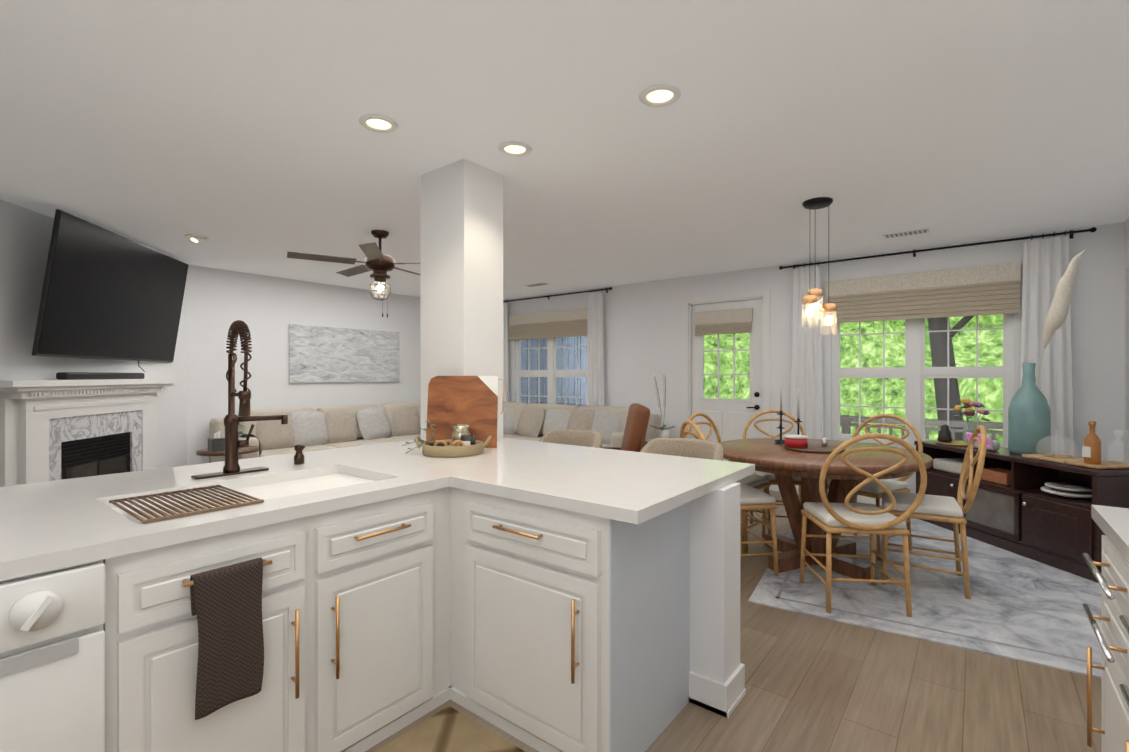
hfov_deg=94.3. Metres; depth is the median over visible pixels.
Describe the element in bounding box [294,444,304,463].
soap dispenser
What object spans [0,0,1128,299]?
ceiling
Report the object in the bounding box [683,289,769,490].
door frame
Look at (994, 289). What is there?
window blind
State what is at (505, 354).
curtain
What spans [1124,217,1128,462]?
wall
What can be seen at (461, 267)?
column
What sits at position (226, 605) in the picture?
dish towel
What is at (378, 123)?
recessed light
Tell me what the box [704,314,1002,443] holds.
backdrop
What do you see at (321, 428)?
sectional sofa
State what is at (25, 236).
wall
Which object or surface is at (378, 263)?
ceiling fan
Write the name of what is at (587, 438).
bar stool
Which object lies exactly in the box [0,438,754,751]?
kitchen island
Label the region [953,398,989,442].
flower vase
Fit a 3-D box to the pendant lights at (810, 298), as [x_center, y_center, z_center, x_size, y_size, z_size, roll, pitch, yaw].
[1.840,-0.777,3.781,0.222,0.965,0.216,0,0,38]
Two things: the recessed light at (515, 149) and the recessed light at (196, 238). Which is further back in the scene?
the recessed light at (196, 238)
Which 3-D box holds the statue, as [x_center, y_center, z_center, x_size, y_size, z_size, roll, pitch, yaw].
[3.415,0.508,4.701,0.117,0.149,0.117,0,0,38]
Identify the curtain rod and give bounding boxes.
[503,287,611,301]
[779,227,1096,269]
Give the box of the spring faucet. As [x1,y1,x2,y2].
[191,320,287,478]
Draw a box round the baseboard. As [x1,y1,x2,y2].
[827,489,881,504]
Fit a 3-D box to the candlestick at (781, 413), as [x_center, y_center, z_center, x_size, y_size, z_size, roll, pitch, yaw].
[1.670,0.274,4.037,0.088,0.490,0.090,0,0,38]
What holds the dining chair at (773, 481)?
on the area rug at (1020, 608)
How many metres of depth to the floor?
2.14 m
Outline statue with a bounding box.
[937,424,952,441]
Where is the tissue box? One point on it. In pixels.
(216, 442)
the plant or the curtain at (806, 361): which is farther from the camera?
the curtain at (806, 361)
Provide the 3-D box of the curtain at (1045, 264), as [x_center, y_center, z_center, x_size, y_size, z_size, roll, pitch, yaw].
[4.145,0.032,4.513,0.380,2.535,0.056,0,0,38]
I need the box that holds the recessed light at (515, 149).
[498,141,531,156]
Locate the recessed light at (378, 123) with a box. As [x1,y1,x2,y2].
[359,114,397,132]
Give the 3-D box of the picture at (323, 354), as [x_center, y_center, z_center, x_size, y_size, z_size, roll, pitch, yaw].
[-3.067,-0.294,7.446,0.032,0.760,1.640,0,0,38]
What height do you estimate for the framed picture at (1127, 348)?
1.270 m
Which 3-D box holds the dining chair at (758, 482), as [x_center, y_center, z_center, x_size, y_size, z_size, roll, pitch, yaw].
[1.317,0.807,4.207,0.580,1.010,0.566,0,0,38]
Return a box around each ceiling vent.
[524,283,548,286]
[882,228,929,238]
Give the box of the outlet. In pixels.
[911,473,915,484]
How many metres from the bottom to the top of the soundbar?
0.058 m
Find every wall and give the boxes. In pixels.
[0,199,186,468]
[187,265,420,464]
[503,222,1123,492]
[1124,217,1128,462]
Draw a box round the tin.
[784,435,807,447]
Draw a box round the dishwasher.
[0,560,104,751]
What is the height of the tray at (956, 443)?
0.015 m
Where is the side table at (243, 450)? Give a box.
[196,446,258,455]
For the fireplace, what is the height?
1.290 m
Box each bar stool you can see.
[538,429,601,447]
[640,438,722,460]
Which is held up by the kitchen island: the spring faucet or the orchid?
the spring faucet
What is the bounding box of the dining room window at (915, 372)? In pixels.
[832,313,1013,449]
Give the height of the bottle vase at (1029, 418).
1.505 m
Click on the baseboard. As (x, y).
(864, 499)
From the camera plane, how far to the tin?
3.65 m
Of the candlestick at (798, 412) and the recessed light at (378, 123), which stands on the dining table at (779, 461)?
the candlestick at (798, 412)
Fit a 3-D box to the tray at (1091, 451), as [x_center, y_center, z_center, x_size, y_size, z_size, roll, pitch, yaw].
[3.579,0.449,3.471,0.340,0.298,0.200,0,0,-5]
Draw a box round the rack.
[109,485,263,523]
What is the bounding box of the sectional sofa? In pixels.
[209,402,660,462]
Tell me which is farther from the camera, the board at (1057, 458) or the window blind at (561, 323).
the window blind at (561, 323)
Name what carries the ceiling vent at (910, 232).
in the ceiling
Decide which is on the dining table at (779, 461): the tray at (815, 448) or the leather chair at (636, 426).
the tray at (815, 448)
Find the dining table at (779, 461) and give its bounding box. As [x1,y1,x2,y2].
[719,438,932,578]
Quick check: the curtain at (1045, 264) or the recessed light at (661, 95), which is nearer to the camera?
the recessed light at (661, 95)
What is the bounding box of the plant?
[238,424,246,439]
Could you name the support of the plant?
on the side table at (243, 450)
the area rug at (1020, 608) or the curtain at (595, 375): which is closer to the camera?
the area rug at (1020, 608)
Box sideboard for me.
[914,440,1128,582]
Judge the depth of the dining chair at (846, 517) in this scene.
2.89 m
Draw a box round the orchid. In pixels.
[650,373,675,437]
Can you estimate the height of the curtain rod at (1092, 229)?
0.070 m
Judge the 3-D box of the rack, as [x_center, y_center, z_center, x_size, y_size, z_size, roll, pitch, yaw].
[-1.211,0.402,1.678,0.380,0.009,0.310,0,0,38]
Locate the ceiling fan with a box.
[287,230,419,316]
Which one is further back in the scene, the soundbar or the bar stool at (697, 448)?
the soundbar
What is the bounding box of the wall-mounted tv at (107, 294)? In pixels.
[31,209,188,371]
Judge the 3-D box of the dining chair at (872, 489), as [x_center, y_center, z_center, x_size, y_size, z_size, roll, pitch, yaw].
[2.359,0.807,4.029,0.643,1.010,0.647,0,0,38]
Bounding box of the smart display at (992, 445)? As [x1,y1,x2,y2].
[966,432,999,450]
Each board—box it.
[426,376,503,447]
[1022,431,1083,463]
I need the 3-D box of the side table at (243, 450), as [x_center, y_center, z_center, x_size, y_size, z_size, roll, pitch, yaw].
[-3.305,1.019,5.154,0.520,0.600,0.520,0,0,38]
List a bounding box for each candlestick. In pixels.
[775,380,784,443]
[794,388,802,434]
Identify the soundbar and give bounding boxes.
[56,372,144,379]
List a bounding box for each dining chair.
[680,420,778,575]
[684,412,770,553]
[743,410,805,538]
[799,433,926,616]
[827,414,922,560]
[881,425,986,598]
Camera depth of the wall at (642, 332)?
5.68 m
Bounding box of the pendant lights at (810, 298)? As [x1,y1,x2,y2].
[802,197,836,334]
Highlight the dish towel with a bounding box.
[190,557,263,719]
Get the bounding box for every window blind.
[509,308,587,339]
[825,262,1020,323]
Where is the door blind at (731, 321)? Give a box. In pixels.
[695,308,752,334]
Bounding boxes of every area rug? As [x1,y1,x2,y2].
[375,706,524,751]
[748,516,1105,677]
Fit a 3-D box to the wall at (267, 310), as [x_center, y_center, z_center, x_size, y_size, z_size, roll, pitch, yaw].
[-3.094,0.026,7.563,0.150,2.580,4.650,0,0,38]
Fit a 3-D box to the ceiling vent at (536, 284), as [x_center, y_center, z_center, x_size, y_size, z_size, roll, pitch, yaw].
[-0.384,-1.257,7.230,0.340,0.010,0.140,0,0,38]
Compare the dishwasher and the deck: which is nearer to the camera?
the dishwasher
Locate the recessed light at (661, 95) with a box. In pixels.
[639,84,680,106]
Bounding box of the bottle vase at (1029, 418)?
[1008,250,1085,453]
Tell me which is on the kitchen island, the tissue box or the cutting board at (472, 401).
the cutting board at (472, 401)
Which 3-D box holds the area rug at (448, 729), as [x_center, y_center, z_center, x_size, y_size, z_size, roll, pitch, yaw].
[-0.720,1.320,1.115,0.800,0.008,1.850,0,0,38]
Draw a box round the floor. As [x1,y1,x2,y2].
[365,489,1100,751]
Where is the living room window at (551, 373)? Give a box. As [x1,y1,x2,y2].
[516,336,586,405]
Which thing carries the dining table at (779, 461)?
on the area rug at (1020, 608)
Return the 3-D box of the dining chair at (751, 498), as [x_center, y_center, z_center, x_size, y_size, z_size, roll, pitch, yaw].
[1.112,0.808,3.629,0.698,1.010,0.698,0,0,38]
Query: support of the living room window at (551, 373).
in the wall at (642, 332)
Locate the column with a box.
[420,159,502,440]
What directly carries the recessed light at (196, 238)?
in the ceiling
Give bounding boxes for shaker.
[821,438,827,445]
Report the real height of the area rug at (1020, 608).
0.009 m
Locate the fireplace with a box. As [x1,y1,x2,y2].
[0,379,180,486]
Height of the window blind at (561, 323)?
0.406 m
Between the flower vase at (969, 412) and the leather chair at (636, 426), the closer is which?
the flower vase at (969, 412)
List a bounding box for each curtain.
[503,300,508,401]
[586,289,603,405]
[789,261,823,494]
[1020,230,1073,454]
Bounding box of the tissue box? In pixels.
[208,431,224,451]
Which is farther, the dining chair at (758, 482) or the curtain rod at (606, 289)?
the curtain rod at (606, 289)
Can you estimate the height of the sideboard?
0.720 m
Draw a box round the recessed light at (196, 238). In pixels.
[185,234,209,242]
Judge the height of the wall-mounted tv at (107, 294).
1.176 m
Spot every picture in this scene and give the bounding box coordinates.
[289,324,398,382]
[1126,267,1128,429]
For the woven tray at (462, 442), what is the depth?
2.68 m
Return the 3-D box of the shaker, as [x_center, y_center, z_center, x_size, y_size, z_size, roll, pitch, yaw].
[1.861,0.471,3.747,0.034,0.058,0.076,0,0,38]
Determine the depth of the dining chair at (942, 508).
3.23 m
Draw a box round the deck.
[521,336,1002,440]
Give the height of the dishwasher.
0.868 m
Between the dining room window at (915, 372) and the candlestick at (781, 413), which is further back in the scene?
the dining room window at (915, 372)
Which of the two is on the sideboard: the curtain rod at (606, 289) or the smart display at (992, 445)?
the smart display at (992, 445)
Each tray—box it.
[402,420,491,457]
[784,444,845,452]
[935,440,968,446]
[1066,421,1128,468]
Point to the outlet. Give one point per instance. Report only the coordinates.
(913, 479)
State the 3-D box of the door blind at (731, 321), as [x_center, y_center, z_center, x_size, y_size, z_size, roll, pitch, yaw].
[1.925,-0.655,6.373,0.710,0.294,0.060,0,0,38]
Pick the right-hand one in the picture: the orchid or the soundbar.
the orchid
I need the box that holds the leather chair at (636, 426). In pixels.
[602,403,649,451]

